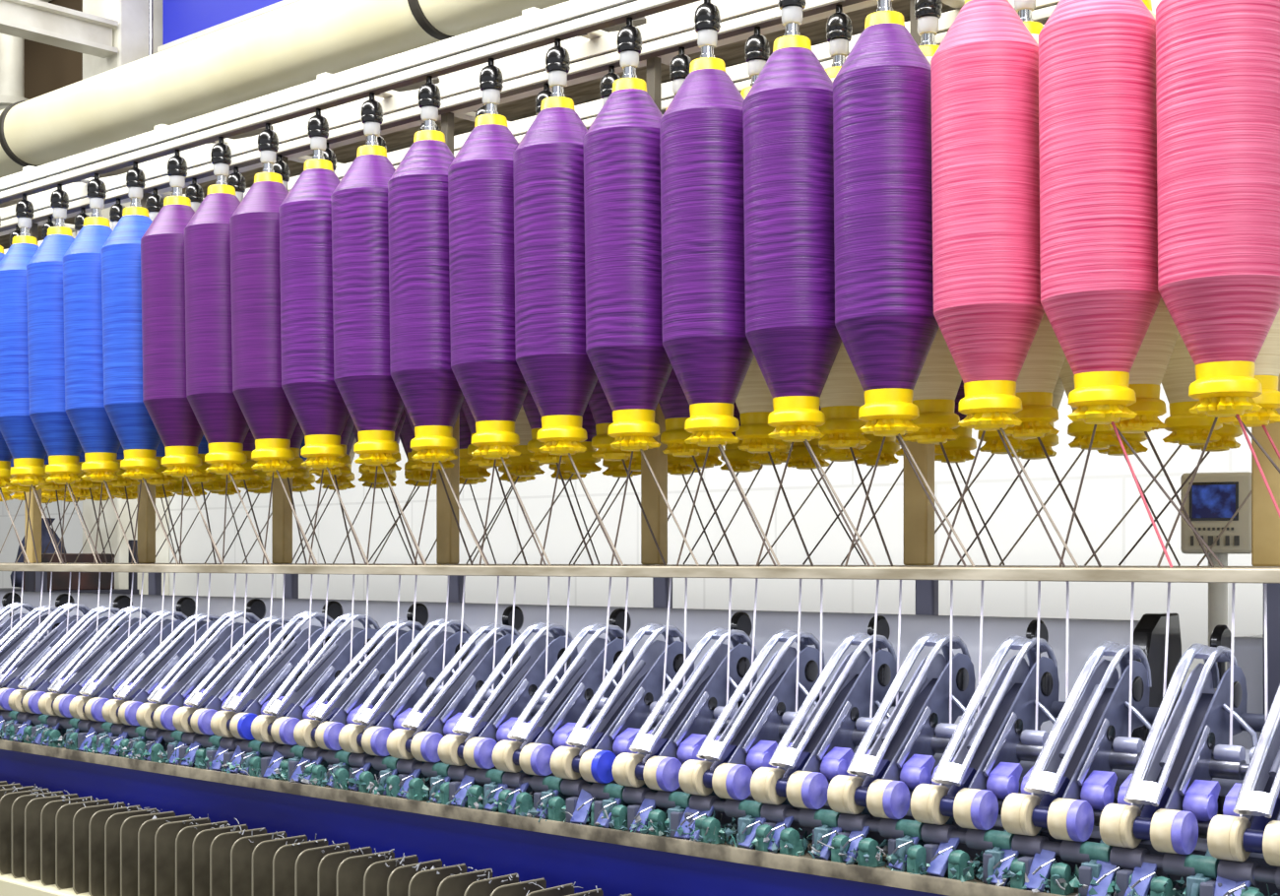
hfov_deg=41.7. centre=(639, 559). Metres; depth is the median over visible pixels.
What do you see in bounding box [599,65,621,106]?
hanger
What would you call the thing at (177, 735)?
stand
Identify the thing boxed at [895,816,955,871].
stand
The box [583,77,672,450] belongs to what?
roving bobbin
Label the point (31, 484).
strand
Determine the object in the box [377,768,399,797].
guide
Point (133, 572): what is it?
strand
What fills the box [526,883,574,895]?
plate
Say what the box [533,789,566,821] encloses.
guide
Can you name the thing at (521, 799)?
guide
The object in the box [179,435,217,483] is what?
roving bobbin
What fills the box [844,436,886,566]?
strand
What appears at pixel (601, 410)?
roving bobbin
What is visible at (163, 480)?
roving bobbin
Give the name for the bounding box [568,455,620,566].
strand
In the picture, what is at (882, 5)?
hanger
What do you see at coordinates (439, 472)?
strand
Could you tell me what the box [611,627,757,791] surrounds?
drafting arm
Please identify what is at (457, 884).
plate
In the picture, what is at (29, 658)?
drafting arm
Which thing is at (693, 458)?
strand
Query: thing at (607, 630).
strand
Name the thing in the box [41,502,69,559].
strand
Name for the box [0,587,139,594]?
shelf
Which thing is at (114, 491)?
roving bobbin
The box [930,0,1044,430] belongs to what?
roving bobbin
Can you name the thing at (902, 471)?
strand
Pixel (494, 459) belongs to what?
strand
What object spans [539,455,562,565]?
strand
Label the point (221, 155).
hanger
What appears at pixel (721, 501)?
strand
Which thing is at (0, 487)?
strand
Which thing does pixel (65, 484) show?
strand
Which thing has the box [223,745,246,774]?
guide
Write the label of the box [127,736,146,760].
guide
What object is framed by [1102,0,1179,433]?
roving bobbin
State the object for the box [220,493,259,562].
strand
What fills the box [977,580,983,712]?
strand
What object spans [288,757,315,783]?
guide
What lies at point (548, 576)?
strand
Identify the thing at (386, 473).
strand
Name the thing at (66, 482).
strand
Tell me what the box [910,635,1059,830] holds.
drafting arm
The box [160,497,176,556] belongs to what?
strand
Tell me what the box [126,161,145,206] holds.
hanger
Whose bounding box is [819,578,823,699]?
strand
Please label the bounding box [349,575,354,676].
strand
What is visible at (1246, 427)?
strand
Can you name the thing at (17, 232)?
hanger
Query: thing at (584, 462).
roving bobbin
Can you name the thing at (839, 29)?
hanger
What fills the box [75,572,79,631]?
strand
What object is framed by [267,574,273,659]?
strand
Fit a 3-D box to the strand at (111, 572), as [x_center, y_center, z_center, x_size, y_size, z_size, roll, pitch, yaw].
[-0.929,0.099,2.937,0.014,0.162,0.003,0,0,-19]
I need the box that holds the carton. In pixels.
[23,553,114,590]
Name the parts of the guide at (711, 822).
guide plate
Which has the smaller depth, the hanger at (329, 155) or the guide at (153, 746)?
the guide at (153, 746)
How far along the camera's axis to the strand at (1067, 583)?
1.71 m
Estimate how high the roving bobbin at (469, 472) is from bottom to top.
0.478 m
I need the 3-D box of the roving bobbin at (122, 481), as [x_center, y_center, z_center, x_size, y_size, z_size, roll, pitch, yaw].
[-1.008,-0.379,3.256,0.118,0.478,0.110,0,0,41]
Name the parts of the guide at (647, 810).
guide plate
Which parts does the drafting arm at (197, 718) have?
load lever, plate, release handle, plate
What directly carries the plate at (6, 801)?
on the frame
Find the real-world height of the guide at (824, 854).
0.041 m
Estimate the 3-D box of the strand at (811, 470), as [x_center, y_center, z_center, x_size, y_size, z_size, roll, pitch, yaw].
[0.300,-0.071,2.566,0.003,0.160,0.121,0,0,-41]
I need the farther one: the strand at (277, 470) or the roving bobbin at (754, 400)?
the strand at (277, 470)
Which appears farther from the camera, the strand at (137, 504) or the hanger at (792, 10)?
the strand at (137, 504)
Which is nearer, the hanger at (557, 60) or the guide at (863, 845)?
the guide at (863, 845)
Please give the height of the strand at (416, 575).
0.162 m
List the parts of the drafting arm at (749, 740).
plate, arm, load lever, release handle, plate, link rod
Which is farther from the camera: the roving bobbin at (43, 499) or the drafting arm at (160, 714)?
the roving bobbin at (43, 499)
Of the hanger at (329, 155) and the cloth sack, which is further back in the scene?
the cloth sack
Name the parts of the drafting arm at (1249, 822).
release handle, plate, arm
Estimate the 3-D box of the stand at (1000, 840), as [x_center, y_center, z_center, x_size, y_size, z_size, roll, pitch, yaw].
[0.408,0.240,1.701,0.030,0.152,0.206,0,0,42]
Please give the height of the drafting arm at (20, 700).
0.182 m
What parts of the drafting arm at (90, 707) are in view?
load lever, plate, plate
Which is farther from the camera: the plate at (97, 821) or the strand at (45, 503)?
the strand at (45, 503)
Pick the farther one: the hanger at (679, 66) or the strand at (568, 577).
the hanger at (679, 66)
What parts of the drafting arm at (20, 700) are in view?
load lever, plate, plate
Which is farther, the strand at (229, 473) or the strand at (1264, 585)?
the strand at (229, 473)
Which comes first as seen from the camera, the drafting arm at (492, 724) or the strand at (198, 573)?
the drafting arm at (492, 724)
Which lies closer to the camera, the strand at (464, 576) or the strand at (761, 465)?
the strand at (464, 576)
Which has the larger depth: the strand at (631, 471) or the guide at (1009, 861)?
the strand at (631, 471)
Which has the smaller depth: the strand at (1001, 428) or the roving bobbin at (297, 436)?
the strand at (1001, 428)
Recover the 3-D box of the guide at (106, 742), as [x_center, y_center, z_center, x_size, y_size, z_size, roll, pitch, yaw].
[-0.859,0.296,2.721,0.043,0.041,0.050,0,0,-42]
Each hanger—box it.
[9,225,20,245]
[15,193,34,236]
[41,216,55,239]
[50,184,68,226]
[74,207,89,235]
[87,173,106,217]
[109,197,125,230]
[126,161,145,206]
[146,188,164,220]
[167,149,187,195]
[185,178,203,211]
[210,136,231,185]
[226,166,245,201]
[257,123,278,172]
[273,154,289,189]
[307,108,328,159]
[323,142,336,170]
[360,92,383,145]
[377,135,386,149]
[417,75,441,130]
[419,123,439,130]
[475,104,485,118]
[479,58,503,114]
[535,82,551,114]
[545,38,570,96]
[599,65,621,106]
[616,16,641,77]
[669,46,692,95]
[694,0,720,58]
[744,26,769,86]
[778,0,806,36]
[826,3,852,66]
[875,0,893,11]
[914,0,941,46]
[1014,0,1035,21]
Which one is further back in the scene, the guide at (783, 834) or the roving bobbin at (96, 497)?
the roving bobbin at (96, 497)
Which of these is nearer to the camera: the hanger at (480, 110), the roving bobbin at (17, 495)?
the hanger at (480, 110)
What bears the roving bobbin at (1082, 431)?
hanging from the hanger
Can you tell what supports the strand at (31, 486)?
hanging from the roving bobbin at (21, 436)
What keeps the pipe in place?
hanging from the ceiling
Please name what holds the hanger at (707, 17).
hanging from the frame
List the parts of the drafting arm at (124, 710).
load lever, plate, release handle, plate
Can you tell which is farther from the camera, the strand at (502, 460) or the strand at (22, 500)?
the strand at (22, 500)
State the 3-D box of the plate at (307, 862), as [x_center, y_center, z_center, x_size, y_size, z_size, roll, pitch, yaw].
[-0.423,0.450,2.235,0.003,0.134,0.092,0,0,40]
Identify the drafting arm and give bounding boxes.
[0,602,42,647]
[0,602,96,710]
[0,605,69,674]
[8,605,128,713]
[38,605,160,717]
[68,609,191,721]
[101,612,228,725]
[135,610,264,730]
[172,615,301,735]
[210,610,341,740]
[251,612,383,745]
[293,619,430,750]
[338,618,475,756]
[386,623,525,763]
[437,621,577,768]
[492,622,634,775]
[549,623,694,783]
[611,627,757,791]
[678,629,825,800]
[750,632,896,809]
[827,632,975,819]
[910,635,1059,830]
[1001,640,1151,841]
[1099,642,1258,854]
[1207,684,1279,866]
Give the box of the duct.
[0,0,570,178]
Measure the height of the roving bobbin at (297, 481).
0.478 m
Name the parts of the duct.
hanging rod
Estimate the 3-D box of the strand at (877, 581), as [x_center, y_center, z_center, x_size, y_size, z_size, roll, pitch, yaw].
[0.260,0.099,1.866,0.013,0.162,0.003,0,0,-29]
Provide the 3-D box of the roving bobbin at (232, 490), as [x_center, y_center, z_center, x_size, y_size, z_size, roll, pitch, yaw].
[-0.907,-0.379,3.663,0.116,0.478,0.108,0,0,38]
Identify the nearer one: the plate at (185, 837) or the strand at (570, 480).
the plate at (185, 837)
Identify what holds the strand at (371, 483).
hanging from the roving bobbin at (367, 477)
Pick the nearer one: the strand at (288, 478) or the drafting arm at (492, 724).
the drafting arm at (492, 724)
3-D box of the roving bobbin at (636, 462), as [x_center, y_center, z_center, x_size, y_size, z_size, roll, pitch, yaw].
[-0.004,-0.379,2.668,0.113,0.478,0.108,0,0,43]
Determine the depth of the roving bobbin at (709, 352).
2.03 m
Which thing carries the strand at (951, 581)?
attached to the frame
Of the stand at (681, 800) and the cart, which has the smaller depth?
the stand at (681, 800)
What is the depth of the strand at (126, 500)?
3.95 m
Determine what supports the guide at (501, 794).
on the frame
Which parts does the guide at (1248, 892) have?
guide plate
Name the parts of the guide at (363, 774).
guide plate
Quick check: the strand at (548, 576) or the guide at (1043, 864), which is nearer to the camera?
the guide at (1043, 864)
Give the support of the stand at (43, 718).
on the frame
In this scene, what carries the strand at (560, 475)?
hanging from the roving bobbin at (533, 415)
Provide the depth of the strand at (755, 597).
1.98 m
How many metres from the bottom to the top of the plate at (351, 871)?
0.134 m
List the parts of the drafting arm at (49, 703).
load lever, plate, plate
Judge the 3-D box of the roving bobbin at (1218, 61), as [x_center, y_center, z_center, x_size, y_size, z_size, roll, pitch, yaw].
[0.571,-0.379,1.645,0.124,0.477,0.126,0,0,-42]
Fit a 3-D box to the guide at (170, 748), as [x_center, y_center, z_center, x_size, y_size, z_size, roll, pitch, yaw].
[-0.701,0.296,2.579,0.050,0.041,0.043,0,0,35]
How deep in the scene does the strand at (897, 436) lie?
1.89 m
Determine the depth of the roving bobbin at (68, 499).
4.08 m
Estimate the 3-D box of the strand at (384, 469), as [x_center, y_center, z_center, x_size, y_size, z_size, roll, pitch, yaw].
[-0.355,-0.071,2.499,0.081,0.159,0.002,0,0,26]
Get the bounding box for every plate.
[0,783,21,789]
[0,785,34,799]
[0,788,49,874]
[11,790,63,878]
[24,793,78,881]
[40,796,94,886]
[55,799,109,889]
[72,802,125,894]
[88,805,141,895]
[104,808,158,895]
[120,811,175,895]
[137,814,191,895]
[154,817,210,895]
[175,821,229,895]
[192,824,248,895]
[209,828,266,895]
[230,831,287,895]
[252,834,307,895]
[272,838,328,895]
[294,842,349,895]
[317,846,372,895]
[336,850,394,895]
[363,854,418,895]
[386,859,442,895]
[408,863,466,895]
[436,868,492,895]
[463,873,518,895]
[490,878,546,895]
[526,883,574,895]
[566,888,603,895]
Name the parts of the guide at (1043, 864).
guide plate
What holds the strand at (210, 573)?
attached to the frame
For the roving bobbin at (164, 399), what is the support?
hanging from the hanger at (176, 164)
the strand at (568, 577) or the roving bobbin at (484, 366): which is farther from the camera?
the roving bobbin at (484, 366)
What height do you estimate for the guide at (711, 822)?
0.041 m
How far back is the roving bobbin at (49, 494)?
3.87 m
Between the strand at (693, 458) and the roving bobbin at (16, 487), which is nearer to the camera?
the strand at (693, 458)
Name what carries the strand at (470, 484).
hanging from the roving bobbin at (470, 481)
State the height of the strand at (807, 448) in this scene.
0.159 m
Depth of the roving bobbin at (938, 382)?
2.00 m
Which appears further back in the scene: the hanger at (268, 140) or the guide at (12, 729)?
the guide at (12, 729)
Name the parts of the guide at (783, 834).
guide plate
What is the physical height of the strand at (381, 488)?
0.160 m
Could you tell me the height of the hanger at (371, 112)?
0.083 m
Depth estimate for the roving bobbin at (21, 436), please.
3.16 m
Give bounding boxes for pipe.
[0,32,28,110]
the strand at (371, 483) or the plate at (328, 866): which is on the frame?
the plate at (328, 866)
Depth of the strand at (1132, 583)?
1.66 m
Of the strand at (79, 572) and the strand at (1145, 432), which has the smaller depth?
the strand at (1145, 432)
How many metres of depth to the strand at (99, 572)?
2.96 m
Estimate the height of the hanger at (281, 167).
0.083 m
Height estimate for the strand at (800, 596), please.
0.162 m
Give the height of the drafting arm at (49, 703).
0.184 m
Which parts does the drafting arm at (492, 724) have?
plate, arm, load lever, release handle, plate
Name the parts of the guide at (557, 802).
guide plate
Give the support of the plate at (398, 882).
on the frame
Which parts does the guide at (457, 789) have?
guide plate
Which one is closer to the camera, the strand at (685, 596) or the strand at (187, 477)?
the strand at (685, 596)
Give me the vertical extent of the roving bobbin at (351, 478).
0.478 m
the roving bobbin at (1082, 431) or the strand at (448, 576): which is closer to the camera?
the roving bobbin at (1082, 431)
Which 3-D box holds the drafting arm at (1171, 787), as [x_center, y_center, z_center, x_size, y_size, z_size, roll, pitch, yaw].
[0.519,0.174,1.595,0.211,0.183,0.100,0,0,-42]
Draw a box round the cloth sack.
[10,517,66,587]
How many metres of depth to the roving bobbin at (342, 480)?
3.17 m
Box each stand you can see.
[4,710,35,740]
[34,713,65,737]
[65,717,98,749]
[98,721,131,747]
[131,725,177,756]
[168,730,205,748]
[205,734,243,768]
[246,739,298,775]
[287,745,342,780]
[332,750,379,787]
[380,756,427,795]
[429,762,478,802]
[483,722,591,811]
[541,727,651,819]
[602,782,657,828]
[666,790,723,836]
[736,797,793,848]
[812,806,870,860]
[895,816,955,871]
[981,827,1047,885]
[1078,838,1142,893]
[1184,847,1219,895]
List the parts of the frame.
black knob, post, creel post, post, spindle rail, black knob, black knob, post, creel post, post, black knob, black knob, post, creel post, post, rail, black knob, hanger rail, rail, black knob, hanger rail, post, creel post, post, black knob, rail, ledge rail, black knob, post, creel post, post, hanger rail, black knob, black knob, rail, post, creel post, post, black knob, plate, black knob, creel post, post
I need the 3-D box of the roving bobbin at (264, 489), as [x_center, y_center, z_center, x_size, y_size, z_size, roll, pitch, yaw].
[-0.810,-0.379,3.575,0.116,0.478,0.108,0,0,43]
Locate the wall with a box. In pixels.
[0,0,1263,690]
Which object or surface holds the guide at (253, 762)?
on the frame
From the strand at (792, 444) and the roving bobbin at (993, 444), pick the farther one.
the roving bobbin at (993, 444)
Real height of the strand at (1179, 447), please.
0.160 m
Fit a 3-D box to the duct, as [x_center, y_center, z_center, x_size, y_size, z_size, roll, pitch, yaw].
[-0.898,-1.881,4.308,9.100,1.337,0.204,0,0,42]
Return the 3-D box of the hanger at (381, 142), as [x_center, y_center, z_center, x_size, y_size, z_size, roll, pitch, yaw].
[-0.429,-0.658,2.735,0.033,0.083,0.033,0,0,42]
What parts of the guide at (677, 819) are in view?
guide plate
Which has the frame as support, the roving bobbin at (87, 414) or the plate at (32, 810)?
the plate at (32, 810)
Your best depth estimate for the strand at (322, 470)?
2.65 m
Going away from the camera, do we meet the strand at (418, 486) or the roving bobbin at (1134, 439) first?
the roving bobbin at (1134, 439)
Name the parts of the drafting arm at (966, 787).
plate, release handle, arm, load lever, plate, link rod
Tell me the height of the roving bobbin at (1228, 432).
0.477 m
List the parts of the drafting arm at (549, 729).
plate, arm, load lever, release handle, plate, link rod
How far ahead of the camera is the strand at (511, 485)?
3.08 m
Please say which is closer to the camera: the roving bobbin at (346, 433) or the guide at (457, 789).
the guide at (457, 789)
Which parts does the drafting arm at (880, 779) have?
plate, release handle, arm, load lever, plate, link rod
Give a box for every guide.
[0,714,6,737]
[1,719,18,741]
[12,719,32,743]
[31,723,51,745]
[41,722,65,747]
[63,727,79,750]
[77,726,97,753]
[96,732,113,755]
[108,731,128,757]
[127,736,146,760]
[143,735,167,762]
[167,741,190,765]
[179,741,205,767]
[206,745,229,770]
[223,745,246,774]
[240,751,260,776]
[260,750,288,780]
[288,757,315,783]
[300,756,327,785]
[325,762,349,789]
[348,762,379,793]
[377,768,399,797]
[397,768,429,800]
[429,775,450,804]
[448,774,484,809]
[484,783,515,814]
[504,782,533,816]
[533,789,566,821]
[566,788,595,826]
[593,798,627,831]
[627,798,666,835]
[670,805,709,841]
[684,806,725,843]
[737,815,778,852]
[763,816,806,855]
[812,826,849,863]
[837,826,883,867]
[888,836,926,874]
[923,836,973,880]
[982,846,1024,889]
[1017,848,1074,895]
[1079,859,1132,895]
[1115,862,1175,895]
[1199,873,1260,895]
[1214,877,1264,895]
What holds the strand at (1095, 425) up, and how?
hanging from the roving bobbin at (1101, 297)
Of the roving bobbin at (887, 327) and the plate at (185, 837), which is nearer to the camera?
the roving bobbin at (887, 327)
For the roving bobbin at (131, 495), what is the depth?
3.90 m
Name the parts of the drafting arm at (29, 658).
load lever, plate, plate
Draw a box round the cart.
[0,539,139,594]
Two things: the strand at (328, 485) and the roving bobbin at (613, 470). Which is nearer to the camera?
the roving bobbin at (613, 470)
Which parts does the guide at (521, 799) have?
guide plate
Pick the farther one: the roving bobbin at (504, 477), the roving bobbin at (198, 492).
the roving bobbin at (198, 492)
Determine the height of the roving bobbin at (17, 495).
0.478 m
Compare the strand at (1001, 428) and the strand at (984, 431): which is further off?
the strand at (984, 431)
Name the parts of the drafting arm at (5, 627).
plate, plate, release handle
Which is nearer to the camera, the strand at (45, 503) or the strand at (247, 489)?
the strand at (247, 489)
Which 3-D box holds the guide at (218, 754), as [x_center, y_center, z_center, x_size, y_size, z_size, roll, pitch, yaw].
[-0.620,0.296,2.508,0.050,0.041,0.043,0,0,23]
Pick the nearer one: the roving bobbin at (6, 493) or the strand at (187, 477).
the strand at (187, 477)
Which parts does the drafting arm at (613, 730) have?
plate, arm, release handle, load lever, plate, link rod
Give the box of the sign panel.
[157,0,299,52]
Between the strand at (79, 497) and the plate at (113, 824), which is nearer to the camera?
the plate at (113, 824)
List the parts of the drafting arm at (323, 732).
plate, load lever, release handle, plate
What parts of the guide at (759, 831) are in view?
guide plate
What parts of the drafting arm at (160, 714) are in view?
load lever, plate, plate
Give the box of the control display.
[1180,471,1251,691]
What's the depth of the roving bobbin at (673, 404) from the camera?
2.27 m
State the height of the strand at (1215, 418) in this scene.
0.159 m
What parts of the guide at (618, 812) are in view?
guide plate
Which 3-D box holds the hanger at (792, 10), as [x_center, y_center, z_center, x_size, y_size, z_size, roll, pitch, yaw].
[0.181,-0.658,1.997,0.033,0.083,0.033,0,0,42]
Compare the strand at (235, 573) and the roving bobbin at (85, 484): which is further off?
the roving bobbin at (85, 484)
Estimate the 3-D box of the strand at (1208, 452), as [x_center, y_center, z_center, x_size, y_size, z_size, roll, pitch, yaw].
[0.693,-0.071,2.212,0.129,0.160,0.003,0,0,35]
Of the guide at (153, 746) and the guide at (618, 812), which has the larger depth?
the guide at (153, 746)
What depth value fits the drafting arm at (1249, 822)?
1.47 m
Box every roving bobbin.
[0,235,48,486]
[0,245,14,488]
[0,486,13,501]
[4,458,38,492]
[10,491,25,500]
[26,226,83,484]
[35,453,69,491]
[41,488,68,499]
[41,491,57,503]
[58,489,85,502]
[63,216,121,482]
[67,449,104,489]
[68,487,98,497]
[85,487,114,501]
[98,482,129,496]
[101,206,161,479]
[106,444,140,487]
[115,486,137,499]
[129,479,163,493]
[140,195,203,477]
[141,439,178,485]
[155,484,174,498]
[164,476,195,493]
[176,483,207,496]
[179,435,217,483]
[184,184,249,474]
[197,472,232,491]
[210,480,241,495]
[220,428,259,480]
[229,172,298,472]
[236,469,269,489]
[248,476,271,493]
[265,422,304,478]
[279,159,349,469]
[292,437,309,487]
[292,466,315,492]
[309,414,354,476]
[315,431,354,485]
[321,437,356,490]
[330,144,405,465]
[352,425,395,483]
[359,409,406,473]
[361,436,400,488]
[387,129,464,462]
[398,432,436,486]
[400,415,436,481]
[404,407,459,470]
[448,114,528,458]
[459,406,490,479]
[459,477,487,484]
[461,398,511,467]
[498,465,535,482]
[505,404,544,476]
[512,96,597,455]
[522,389,573,464]
[548,462,586,480]
[560,403,601,474]
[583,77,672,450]
[587,379,639,460]
[602,459,640,477]
[617,450,640,471]
[658,106,710,456]
[659,57,754,447]
[667,454,701,475]
[679,446,724,468]
[720,401,763,472]
[735,86,787,452]
[742,35,841,442]
[747,439,792,465]
[786,438,830,469]
[817,65,871,448]
[818,405,866,461]
[832,10,939,436]
[856,434,900,466]
[895,435,946,455]
[901,44,961,444]
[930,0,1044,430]
[934,380,976,462]
[977,430,1030,453]
[1000,21,1065,439]
[1011,375,1064,459]
[1038,0,1161,424]
[1059,357,1123,449]
[1096,432,1148,455]
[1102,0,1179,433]
[1155,0,1279,417]
[1161,333,1222,445]
[1188,423,1242,451]
[1217,308,1279,427]
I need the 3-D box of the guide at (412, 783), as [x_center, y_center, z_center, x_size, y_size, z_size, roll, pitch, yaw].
[-0.297,0.296,2.216,0.043,0.041,0.050,0,0,-35]
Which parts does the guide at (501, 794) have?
guide plate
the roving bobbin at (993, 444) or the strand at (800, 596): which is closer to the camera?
the strand at (800, 596)
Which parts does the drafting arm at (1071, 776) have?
plate, arm, release handle, load lever, plate, link rod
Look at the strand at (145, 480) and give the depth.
2.93 m
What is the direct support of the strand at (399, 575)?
attached to the frame
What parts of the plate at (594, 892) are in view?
plate blade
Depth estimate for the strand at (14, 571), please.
3.17 m
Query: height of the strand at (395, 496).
0.159 m
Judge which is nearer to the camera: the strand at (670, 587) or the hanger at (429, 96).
the strand at (670, 587)
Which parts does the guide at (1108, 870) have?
guide plate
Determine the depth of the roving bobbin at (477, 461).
2.53 m
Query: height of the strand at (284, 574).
0.162 m
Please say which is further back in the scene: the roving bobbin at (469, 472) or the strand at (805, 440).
the roving bobbin at (469, 472)
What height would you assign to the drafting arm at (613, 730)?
0.185 m
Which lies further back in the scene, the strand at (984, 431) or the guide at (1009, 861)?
the strand at (984, 431)
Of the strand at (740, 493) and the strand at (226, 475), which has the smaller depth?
the strand at (740, 493)
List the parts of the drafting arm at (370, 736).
plate, load lever, release handle, plate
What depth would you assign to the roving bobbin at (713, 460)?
2.56 m
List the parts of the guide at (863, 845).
guide plate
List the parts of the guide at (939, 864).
guide plate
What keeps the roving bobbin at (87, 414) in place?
hanging from the hanger at (96, 189)
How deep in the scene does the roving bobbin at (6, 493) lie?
4.05 m
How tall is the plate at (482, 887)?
0.134 m
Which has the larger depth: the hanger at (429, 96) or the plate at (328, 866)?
the hanger at (429, 96)
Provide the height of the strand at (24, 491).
0.160 m
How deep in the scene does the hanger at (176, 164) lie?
2.86 m
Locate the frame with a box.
[0,0,1279,895]
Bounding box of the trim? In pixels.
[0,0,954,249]
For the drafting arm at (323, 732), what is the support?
attached to the frame
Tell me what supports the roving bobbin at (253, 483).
hanging from the hanger
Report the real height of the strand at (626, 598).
0.162 m
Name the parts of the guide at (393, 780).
guide plate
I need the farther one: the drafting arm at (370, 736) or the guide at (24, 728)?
the guide at (24, 728)
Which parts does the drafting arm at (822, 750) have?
plate, arm, release handle, load lever, plate, link rod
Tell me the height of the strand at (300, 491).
0.160 m
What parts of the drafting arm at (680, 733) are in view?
plate, arm, load lever, release handle, plate, link rod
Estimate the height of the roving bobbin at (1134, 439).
0.477 m
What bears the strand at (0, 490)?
hanging from the roving bobbin at (6, 457)
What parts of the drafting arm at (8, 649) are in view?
plate, release handle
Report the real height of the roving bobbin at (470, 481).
0.478 m
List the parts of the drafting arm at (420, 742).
arm, plate, load lever, release handle, plate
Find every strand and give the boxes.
[0,487,27,563]
[0,490,29,564]
[0,500,22,553]
[9,571,14,638]
[15,499,50,563]
[19,571,23,628]
[23,486,31,563]
[23,491,38,563]
[30,484,62,564]
[33,485,63,564]
[37,572,43,643]
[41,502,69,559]
[45,503,63,563]
[47,572,52,634]
[49,497,79,563]
[55,490,66,563]
[60,484,65,564]
[65,482,98,564]
[65,572,70,641]
[67,483,101,564]
[73,496,109,563]
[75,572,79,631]
[89,488,107,564]
[93,482,103,564]
[95,572,100,642]
[97,500,127,563]
[101,503,114,563]
[103,480,136,564]
[105,481,134,563]
[106,572,113,639]
[111,504,137,563]
[124,486,138,564]
[127,572,133,647]
[130,479,141,564]
[138,572,143,636]
[142,477,178,564]
[144,479,178,563]
[155,492,175,530]
[155,496,191,557]
[159,573,165,654]
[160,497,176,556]
[162,484,183,564]
[169,491,210,563]
[171,573,175,641]
[179,477,184,564]
[184,475,223,564]
[187,476,221,564]
[193,573,198,654]
[200,482,216,564]
[204,489,248,563]
[205,573,210,641]
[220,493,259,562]
[222,474,227,561]
[226,494,248,563]
[229,472,270,565]
[229,573,236,662]
[231,474,268,564]
[242,512,271,563]
[243,479,267,564]
[243,574,247,647]
[262,472,274,564]
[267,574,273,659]
[276,469,318,565]
[278,471,315,564]
[280,574,284,653]
[287,477,307,564]
[292,485,328,560]
[295,490,335,563]
[300,491,325,563]
[307,574,312,666]
[308,469,323,564]
[322,574,329,646]
[326,466,369,565]
[328,468,366,565]
[332,483,372,564]
[333,474,355,564]
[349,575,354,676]
[364,575,368,659]
[366,465,378,565]
[368,486,419,562]
[373,481,418,564]
[381,463,426,565]
[381,488,413,564]
[384,468,424,565]
[385,472,417,565]
[394,575,400,679]
[411,575,417,657]
[414,462,434,565]
[425,478,467,561]
[438,460,487,565]
[438,469,472,565]
[441,462,489,565]
[441,576,449,685]
[458,576,465,666]
[466,485,511,564]
[469,484,496,564]
[472,476,518,562]
[478,458,496,565]
[491,576,499,689]
[495,465,527,565]
[500,456,550,565]
[502,462,546,565]
[510,576,515,667]
[512,473,574,564]
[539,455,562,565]
[544,576,549,693]
[555,462,593,565]
[564,576,570,673]
[568,452,623,566]
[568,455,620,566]
[569,477,620,564]
[570,479,599,564]
[573,470,633,564]
[602,576,611,697]
[610,450,633,565]
[621,458,666,566]
[622,576,628,676]
[640,448,699,566]
[642,467,695,565]
[662,577,671,693]
[676,447,709,566]
[682,472,738,564]
[682,474,718,564]
[683,577,687,685]
[692,455,739,566]
[705,464,763,565]
[717,446,775,566]
[718,444,780,566]
[726,577,731,703]
[750,578,758,689]
[756,442,793,566]
[758,461,833,565]
[768,451,813,566]
[795,578,801,711]
[802,466,873,565]
[803,441,870,566]
[804,439,876,567]
[810,468,866,565]
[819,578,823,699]
[840,467,903,565]
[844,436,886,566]
[849,447,893,566]
[869,579,879,717]
[896,435,966,567]
[896,579,901,704]
[897,433,974,567]
[934,453,994,533]
[937,430,985,567]
[939,442,991,567]
[949,579,953,723]
[955,462,1004,565]
[957,459,1029,565]
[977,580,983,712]
[997,429,1065,567]
[999,427,1078,567]
[999,448,1084,566]
[1034,580,1040,730]
[1036,437,1101,567]
[1058,424,1096,567]
[1065,581,1069,701]
[1084,445,1181,566]
[1110,421,1173,568]
[1111,424,1224,568]
[1118,450,1210,566]
[1123,454,1180,566]
[1128,581,1134,737]
[1144,431,1214,567]
[1156,417,1217,567]
[1161,582,1170,734]
[1197,490,1251,566]
[1229,582,1234,745]
[1234,415,1279,473]
[1235,414,1279,517]
[1261,424,1279,459]
[1263,583,1268,719]
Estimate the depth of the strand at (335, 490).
3.43 m
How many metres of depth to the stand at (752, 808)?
1.83 m
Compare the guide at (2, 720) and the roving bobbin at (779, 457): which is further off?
the guide at (2, 720)
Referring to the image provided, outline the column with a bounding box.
[82,0,169,595]
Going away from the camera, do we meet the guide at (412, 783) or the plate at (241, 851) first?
the guide at (412, 783)
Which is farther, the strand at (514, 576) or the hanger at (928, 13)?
the strand at (514, 576)
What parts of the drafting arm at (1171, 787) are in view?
plate, arm, release handle, load lever, plate, link rod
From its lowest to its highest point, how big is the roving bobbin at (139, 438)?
0.478 m
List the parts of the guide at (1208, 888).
guide plate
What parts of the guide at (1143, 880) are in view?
guide plate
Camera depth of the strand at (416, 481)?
3.05 m
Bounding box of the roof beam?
[0,0,118,58]
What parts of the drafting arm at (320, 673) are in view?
load lever, plate, release handle, plate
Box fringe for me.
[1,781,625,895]
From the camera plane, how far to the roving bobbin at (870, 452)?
2.50 m
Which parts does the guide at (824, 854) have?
guide plate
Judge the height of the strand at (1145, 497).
0.159 m
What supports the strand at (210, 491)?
hanging from the roving bobbin at (220, 484)
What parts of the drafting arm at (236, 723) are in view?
load lever, plate, release handle, plate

